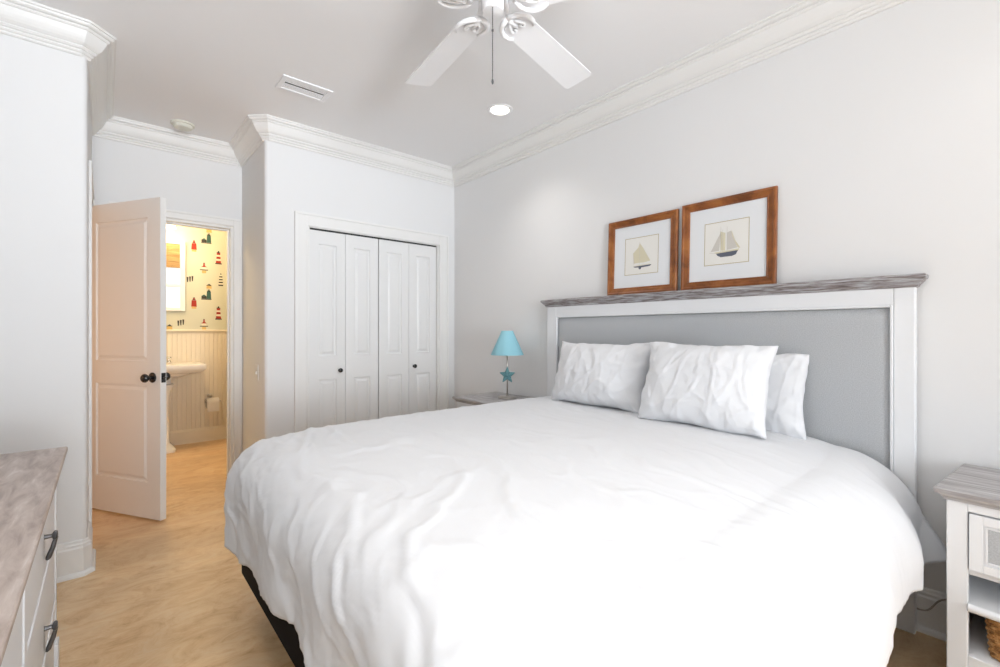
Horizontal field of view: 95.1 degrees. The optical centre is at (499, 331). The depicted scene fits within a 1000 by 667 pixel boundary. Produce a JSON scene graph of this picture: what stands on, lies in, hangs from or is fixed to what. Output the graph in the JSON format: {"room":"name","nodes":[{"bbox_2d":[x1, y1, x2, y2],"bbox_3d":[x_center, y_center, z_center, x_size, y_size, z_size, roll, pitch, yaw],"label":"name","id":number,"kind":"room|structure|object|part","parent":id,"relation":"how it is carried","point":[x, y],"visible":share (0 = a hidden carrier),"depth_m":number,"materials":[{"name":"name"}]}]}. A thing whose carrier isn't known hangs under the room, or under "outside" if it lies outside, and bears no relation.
{"room":"bedroom","nodes":[
{"label":"bedroom","id":0,"kind":"room"},
{"bbox_2d":[0,33,88,544],"bbox_3d":[-2.357,-0.145,2.186,0.576,2.660,0.350,0,0,-41],"label":"wall","id":1,"kind":"structure","parent":0,"point":[44,91],"depth_m":2.15,"materials":[{"name":"white paint"}]},
{"bbox_2d":[57,522,95,582],"bbox_3d":[-2.306,1.099,2.150,0.606,0.172,0.290,0,0,-41],"label":"baseboard","id":2,"kind":"structure","parent":1,"relation":"attached to","point":[75,559],"depth_m":2.20,"materials":[{"name":"white paint"}]},
{"bbox_2d":[89,94,91,159],"bbox_3d":[-2.571,-0.145,2.781,0.120,2.660,0.830,0,0,-41],"label":"wall","id":3,"kind":"structure","parent":0,"point":[90,126],"depth_m":2.76,"materials":[{"name":"white paint"}]},
{"bbox_2d":[89,160,94,523],"bbox_3d":[-2.505,0.133,2.798,0.023,2.105,0.920,0,0,-41],"label":"trim","id":4,"kind":"structure","parent":3,"relation":"attached to","point":[91,183],"depth_m":2.45,"materials":[{"name":"white paint"}]},
{"bbox_2d":[92,197,169,520],"bbox_3d":[-2.446,0.169,2.966,0.759,2.008,0.170,0,0,19],"label":"door","id":5,"kind":"structure","parent":3,"relation":"in","point":[130,376],"depth_m":2.93,"materials":[{"name":"white paint"}]},
{"bbox_3d":[-2.180,0.288,2.823,0.064,0.064,0.067,0,0,19],"label":"knob","id":6,"kind":"part","parent":5,"relation":"part of","materials":[{"name":"black metal"}]},
{"bbox_3d":[-2.093,0.288,2.849,0.015,0.060,0.025,0,0,19],"label":"latch plate","id":7,"kind":"part","parent":5,"relation":"part of","materials":[{"name":"black metal"}]},
{"bbox_2d":[92,136,241,226],"bbox_3d":[-1.837,-0.145,4.044,2.644,2.660,0.120,0,0,-41],"label":"wall","id":8,"kind":"structure","parent":0,"point":[122,172],"depth_m":3.40,"materials":[{"name":"white paint"}]},
{"bbox_2d":[108,201,241,474],"bbox_3d":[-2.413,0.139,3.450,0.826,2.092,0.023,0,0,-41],"label":"trim","id":9,"kind":"structure","parent":8,"relation":"attached to","point":[236,224],"depth_m":3.69,"materials":[{"name":"white paint"}]},
{"bbox_2d":[166,225,226,329],"bbox_3d":[-3.195,-0.145,4.032,1.945,2.660,1.640,0,0,-41],"label":"wall","id":10,"kind":"structure","parent":0,"point":[205,249],"depth_m":4.94,"materials":[{"name":"beige paper"}]},
{"bbox_2d":[166,224,175,228],"bbox_3d":[-3.389,-1.140,4.680,0.116,0.170,0.168,0,0,-41],"label":"wall sconce","id":11,"kind":"object","parent":10,"relation":"attached to","point":[168,226],"visible":0.12,"depth_m":4.65,"materials":[{"name":"white metal"}]},
{"bbox_2d":[166,240,184,310],"bbox_3d":[-3.454,-0.580,4.713,0.345,0.730,0.028,0,0,-41],"label":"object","id":12,"kind":"structure","parent":10,"relation":"in","point":[175,250],"depth_m":4.77,"materials":[{"name":"white paint"}]},
{"bbox_3d":[-3.460,-0.580,4.720,0.255,0.670,0.007,0,0,-41],"label":"pane","id":13,"kind":"part","parent":12,"relation":"part of","materials":[{"name":"white glass"}]},
{"bbox_2d":[166,333,226,431],"bbox_3d":[-3.201,0.593,3.948,1.825,1.185,1.520,0,0,-41],"label":"wainscoting","id":14,"kind":"structure","parent":10,"relation":"attached to","point":[187,405],"depth_m":4.91,"materials":[{"name":"beige paint"}]},
{"bbox_2d":[166,330,226,332],"bbox_3d":[-3.205,0.000,3.951,1.825,0.040,1.510,0,0,-41],"label":"trim","id":15,"kind":"structure","parent":10,"relation":"attached to","point":[167,331],"depth_m":4.88,"materials":[{"name":"beige paint"}]},
{"bbox_2d":[169,425,226,444],"bbox_3d":[-3.205,1.111,3.944,1.815,0.148,1.500,0,0,-41],"label":"baseboard","id":16,"kind":"structure","parent":10,"relation":"attached to","point":[195,435],"depth_m":4.90,"materials":[{"name":"beige paint"}]},
{"bbox_2d":[242,140,282,451],"bbox_3d":[-1.830,-0.145,3.502,0.120,2.660,0.710,0,0,-41],"label":"wall","id":17,"kind":"structure","parent":0,"point":[262,174],"depth_m":3.27,"materials":[{"name":"white paint"}]},
{"bbox_2d":[255,365,258,380],"bbox_3d":[-1.785,0.302,3.348,0.014,0.115,0.070,0,0,-41],"label":"light switch","id":18,"kind":"object","parent":17,"relation":"attached to","point":[256,366],"visible":1,"depth_m":3.33,"materials":[{"name":"white paint"}]},
{"bbox_2d":[283,145,453,434],"bbox_3d":[-1.027,-0.145,3.806,1.492,2.660,0.120,0,0,-41],"label":"wall","id":19,"kind":"structure","parent":0,"point":[315,183],"depth_m":3.59,"materials":[{"name":"white paint"}]},
{"bbox_2d":[310,229,377,427],"bbox_3d":[-1.214,0.205,3.589,0.551,1.936,0.064,0,0,-41],"label":"door","id":20,"kind":"structure","parent":19,"relation":"in","point":[343,267],"depth_m":3.58,"materials":[{"name":"white paint"}]},
{"bbox_2d":[294,211,448,432],"bbox_3d":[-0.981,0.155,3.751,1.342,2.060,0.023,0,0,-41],"label":"trim","id":21,"kind":"structure","parent":19,"relation":"attached to","point":[303,221],"depth_m":3.37,"materials":[{"name":"white paint"}]},
{"bbox_2d":[310,228,435,246],"bbox_3d":[-1.015,-0.770,3.791,1.122,0.013,0.038,0,0,-41],"label":"trim","id":22,"kind":"structure","parent":19,"relation":"attached to","point":[310,228],"depth_m":3.73,"materials":[{"name":"grey wood"}]},
{"bbox_2d":[378,239,435,418],"bbox_3d":[-0.789,0.205,3.957,0.555,1.936,0.064,0,0,-41],"label":"door","id":23,"kind":"structure","parent":19,"relation":"in","point":[406,271],"depth_m":3.94,"materials":[{"name":"white paint"}]},
{"bbox_2d":[30,0,801,166],"bbox_3d":[-0.550,-1.535,1.270,4.330,0.120,9.280,0,0,-41],"label":"ceiling","id":24,"kind":"structure","parent":0,"point":[210,65],"depth_m":2.49,"materials":[{"name":"white paint"}]},
{"bbox_2d":[170,119,194,131],"bbox_3d":[-2.254,-1.456,3.247,0.144,0.037,0.144,0,0,-41],"label":"smoke detector","id":25,"kind":"object","parent":24,"relation":"attached to","point":[182,125],"visible":1,"depth_m":3.21,"materials":[{"name":"white plastic"}]},
{"bbox_2d":[275,74,332,102],"bbox_3d":[-1.188,-1.471,2.777,0.287,0.008,0.175,0,0,-41],"label":"ceiling vent","id":26,"kind":"object","parent":24,"relation":"in","point":[287,83],"visible":1,"depth_m":2.77,"materials":[{"name":"white metal"}]},
{"bbox_2d":[405,0,590,88],"bbox_3d":[-0.033,-1.187,1.723,1.304,0.577,1.287,0,0,-41],"label":"ceiling fan","id":27,"kind":"object","parent":24,"relation":"hanging from","point":[521,28],"visible":1,"depth_m":1.90,"materials":[{"name":"white"}]},
{"bbox_3d":[-0.249,-1.213,2.015,0.141,0.033,0.554,0,0,-34],"label":"blade","id":28,"kind":"part","parent":27,"relation":"part of","materials":[{"name":"white wood"}]},
{"bbox_3d":[-0.027,-1.048,1.662,0.004,0.275,0.004,0,0,-41],"label":"pull chain","id":29,"kind":"part","parent":27,"relation":"part of","materials":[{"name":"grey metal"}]},
{"bbox_3d":[0.215,-1.213,2.001,0.141,0.033,0.554,0,0,38],"label":"blade","id":30,"kind":"part","parent":27,"relation":"part of","materials":[{"name":"white wood"}]},
{"bbox_3d":[0.345,-1.213,1.555,0.554,0.033,0.141,0,0,20],"label":"blade","id":31,"kind":"part","parent":27,"relation":"part of","materials":[{"name":"white wood"}]},
{"bbox_2d":[487,103,512,116],"bbox_3d":[0.000,-1.472,3.041,0.172,0.007,0.172,0,0,-41],"label":"recessed light","id":32,"kind":"object","parent":24,"relation":"in","point":[499,109],"visible":1,"depth_m":3.03,"materials":[{"name":"white"}]},
{"bbox_2d":[57,438,945,666],"bbox_3d":[-0.550,1.245,1.270,4.330,0.120,9.280,0,0,-41],"label":"floor","id":33,"kind":"structure","parent":0,"point":[168,592],"depth_m":2.02,"materials":[{"name":"wood"}]},
{"bbox_2d":[0,447,67,666],"bbox_3d":[-1.106,0.784,0.760,0.492,0.801,1.608,0,0,-41],"label":"dresser","id":34,"kind":"object","parent":33,"relation":"on","point":[28,479],"visible":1,"depth_m":1.04,"materials":[{"name":"white paint"}]},
{"bbox_3d":[-1.199,0.814,1.219,0.030,0.076,0.026,0,0,-41],"label":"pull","id":35,"kind":"part","parent":34,"relation":"part of","materials":[{"name":"grey metal"}]},
{"bbox_3d":[-1.199,0.571,1.219,0.030,0.076,0.026,0,0,-41],"label":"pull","id":36,"kind":"part","parent":34,"relation":"part of","materials":[{"name":"grey metal"}]},
{"bbox_2d":[166,357,206,453],"bbox_3d":[-3.362,0.680,4.500,0.745,1.011,0.446,0,0,-41],"label":"pedestal sink","id":37,"kind":"object","parent":33,"relation":"on","point":[180,369],"visible":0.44,"depth_m":4.48,"materials":[{"name":"white ceramic"}]},
{"bbox_2d":[166,362,206,383],"bbox_3d":[-3.362,0.445,4.500,0.745,0.240,0.446,0,0,-41],"label":"basin","id":38,"kind":"object","parent":37,"relation":"in","point":[180,369],"depth_m":4.51,"materials":[{"name":"white ceramic"}]},
{"bbox_2d":[452,392,534,407],"bbox_3d":[-0.024,0.839,3.405,0.438,0.692,0.542,0,0,-41],"label":"nightstand","id":39,"kind":"object","parent":33,"relation":"on","point":[490,397],"visible":0.07,"depth_m":3.41,"materials":[{"name":"white paint"}]},
{"bbox_2d":[491,331,523,399],"bbox_3d":[0.054,0.244,3.379,0.242,0.498,0.242,0,0,-41],"label":"table lamp","id":40,"kind":"object","parent":39,"relation":"on","point":[507,344],"visible":1,"depth_m":3.32,"materials":[{"name":"teal metal"}]},
{"bbox_3d":[0.054,0.084,3.379,0.242,0.178,0.242,0,0,-41],"label":"lamp shade","id":41,"kind":"part","parent":40,"relation":"part of","materials":[{"name":"teal fabric"}]},
{"bbox_2d":[242,273,928,666],"bbox_3d":[0.260,0.481,1.903,1.995,1.408,2.030,0,0,-41],"label":"bed","id":42,"kind":"object","parent":33,"relation":"on","point":[860,395],"visible":0.29,"depth_m":1.99,"materials":[{"name":"white paint"}]},
{"bbox_3d":[0.382,0.504,3.250,0.048,1.362,0.085,0,0,-41],"label":"post","id":43,"kind":"part","parent":42,"relation":"part of","materials":[{"name":"white paint"}]},
{"bbox_2d":[224,396,923,666],"bbox_3d":[0.208,0.666,1.853,2.023,0.484,2.102,0,0,-41],"label":"duvet","id":44,"kind":"object","parent":42,"relation":"on","point":[544,531],"visible":0.94,"depth_m":1.13,"materials":[{"name":"white fabric"}]},
{"bbox_2d":[551,341,650,412],"bbox_3d":[0.588,0.254,2.706,0.277,0.386,0.679,0,0,-41],"label":"pillow","id":45,"kind":"object","parent":44,"relation":"on","point":[606,375],"visible":0.94,"depth_m":2.57,"materials":[{"name":"white fabric"}]},
{"bbox_2d":[638,342,777,438],"bbox_3d":[0.949,0.250,2.152,0.264,0.395,0.604,0,0,-41],"label":"pillow","id":46,"kind":"object","parent":44,"relation":"on","point":[718,388],"visible":0.99,"depth_m":2.03,"materials":[{"name":"white fabric"}]},
{"bbox_2d":[765,353,808,439],"bbox_3d":[1.171,0.285,2.182,0.156,0.381,0.515,0,0,-39],"label":"pillow","id":47,"kind":"object","parent":44,"relation":"on","point":[789,371],"visible":0.31,"depth_m":2.02,"materials":[{"name":"white fabric"}]},
{"bbox_2d":[607,209,678,295],"bbox_3d":[0.846,-0.458,2.745,0.040,0.466,0.466,0,0,-41],"label":"picture frame","id":48,"kind":"object","parent":42,"relation":"on","point":[643,250],"visible":0.97,"depth_m":2.73,"materials":[{"name":"brown wood"}]},
{"bbox_2d":[625,234,657,274],"bbox_3d":[0.849,-0.458,2.747,0.008,0.220,0.220,0,0,-41],"label":"print","id":49,"kind":"object","parent":48,"relation":"attached to","point":[641,250],"depth_m":2.74,"materials":[{"name":"white paper"}]},
{"bbox_3d":[0.991,0.335,2.524,0.010,0.860,1.787,0,0,-41],"label":"upholstered panel","id":50,"kind":"part","parent":42,"relation":"part of","materials":[{"name":"grey fabric"}]},
{"bbox_3d":[1.003,-0.142,2.534,0.048,0.070,1.811,0,0,-41],"label":"rail","id":51,"kind":"part","parent":42,"relation":"part of","materials":[{"name":"white paint"}]},
{"bbox_3d":[0.988,0.324,2.520,0.020,0.862,1.811,0,0,-41],"label":"moulding","id":52,"kind":"part","parent":42,"relation":"part of","materials":[{"name":"white paint"}]},
{"bbox_2d":[681,186,777,289],"bbox_3d":[1.170,-0.463,2.370,0.040,0.476,0.476,0,0,-41],"label":"picture frame","id":53,"kind":"object","parent":42,"relation":"on","point":[728,241],"visible":0.97,"depth_m":2.35,"materials":[{"name":"brown wood"}]},
{"bbox_2d":[705,217,748,265],"bbox_3d":[1.173,-0.463,2.372,0.008,0.220,0.220,0,0,-41],"label":"print","id":54,"kind":"object","parent":53,"relation":"attached to","point":[726,239],"depth_m":2.37,"materials":[{"name":"white paper"}]},
{"bbox_3d":[0.984,-0.198,2.530,0.082,0.050,2.030,0,0,-41],"label":"cap moulding","id":55,"kind":"part","parent":42,"relation":"part of","materials":[{"name":"grey wood"}]},
{"bbox_3d":[1.617,0.504,1.824,0.048,1.362,0.066,0,0,-41],"label":"post","id":56,"kind":"part","parent":42,"relation":"part of","materials":[{"name":"white paint"}]},
{"bbox_2d":[919,512,945,564],"bbox_3d":[1.517,0.718,1.647,0.250,0.236,0.159,0,0,-41],"label":"sheet","id":57,"kind":"object","parent":42,"relation":"on","point":[933,548],"visible":0.27,"depth_m":1.67,"materials":[{"name":"white fabric"}]},
{"bbox_2d":[933,464,999,666],"bbox_3d":[1.734,0.839,1.330,0.438,0.692,0.619,0,0,-36],"label":"nightstand","id":58,"kind":"object","parent":33,"relation":"on","point":[971,493],"visible":1,"depth_m":1.42,"materials":[{"name":"white paint"}]},
{"bbox_2d":[967,575,999,622],"bbox_3d":[1.736,0.851,1.331,0.400,0.025,0.530,0,0,-36],"label":"shelf","id":59,"kind":"object","parent":58,"relation":"attached to","point":[983,600],"depth_m":1.44,"materials":[{"name":"white paint"}]},
{"bbox_3d":[1.588,0.647,1.224,0.022,0.172,0.465,0,0,-36],"label":"drawer","id":60,"kind":"part","parent":58,"relation":"part of","materials":[{"name":"white paint"}]},
{"bbox_2d":[985,618,999,661],"bbox_3d":[1.730,0.940,1.337,0.336,0.128,0.407,0,0,-36],"label":"woven basket","id":61,"kind":"object","parent":58,"relation":"on","point":[992,627],"visible":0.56,"depth_m":1.39,"materials":[{"name":"brown wicker"}]},
{"bbox_3d":[1.583,0.647,1.221,0.002,0.098,0.383,0,0,-36],"label":"inset panel","id":62,"kind":"part","parent":58,"relation":"part of","materials":[{"name":"white wood"}]},
{"bbox_2d":[454,0,999,592],"bbox_3d":[1.811,-0.145,1.759,0.120,2.660,6.930,0,0,-41],"label":"wall","id":63,"kind":"structure","parent":0,"point":[877,135],"depth_m":2.06,"materials":[{"name":"white paint"}]},
{"bbox_2d":[0,0,908,186],"bbox_3d":[0.361,-1.407,0.974,3.100,0.136,7.400,0,0,-41],"label":"trim","id":64,"kind":"structure","parent":63,"relation":"attached to","point":[804,21],"depth_m":2.73,"materials":[{"name":"white paint"}]},
{"bbox_2d":[917,587,945,641],"bbox_3d":[1.754,1.099,1.710,0.030,0.172,6.630,0,0,-41],"label":"baseboard","id":65,"kind":"structure","parent":63,"relation":"attached to","point":[932,622],"depth_m":1.78,"materials":[{"name":"white paint"}]},
{"bbox_2d":[917,599,945,610],"bbox_3d":[1.737,1.055,1.710,0.010,0.086,0.370,0,0,-42],"label":"power cord","id":66,"kind":"object","parent":63,"relation":"attached to","point":[940,600],"visible":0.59,"depth_m":1.77,"materials":[{"name":"grey plastic"}]},
{"bbox_3d":[-3.120,0.719,4.955,0.154,0.085,0.079,0,0,-41],"label":"toilet paper holder","id":67,"kind":"object","parent":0,"visible":0},
{"bbox_2d":[206,397,218,411],"bbox_3d":[-3.100,0.784,4.928,0.112,0.141,0.106,0,0,-41],"label":"toilet paper roll","id":68,"kind":"object","parent":67,"relation":"hanging from","point":[212,404],"visible":0.99,"depth_m":4.89,"materials":[{"name":"white"}]}
]}

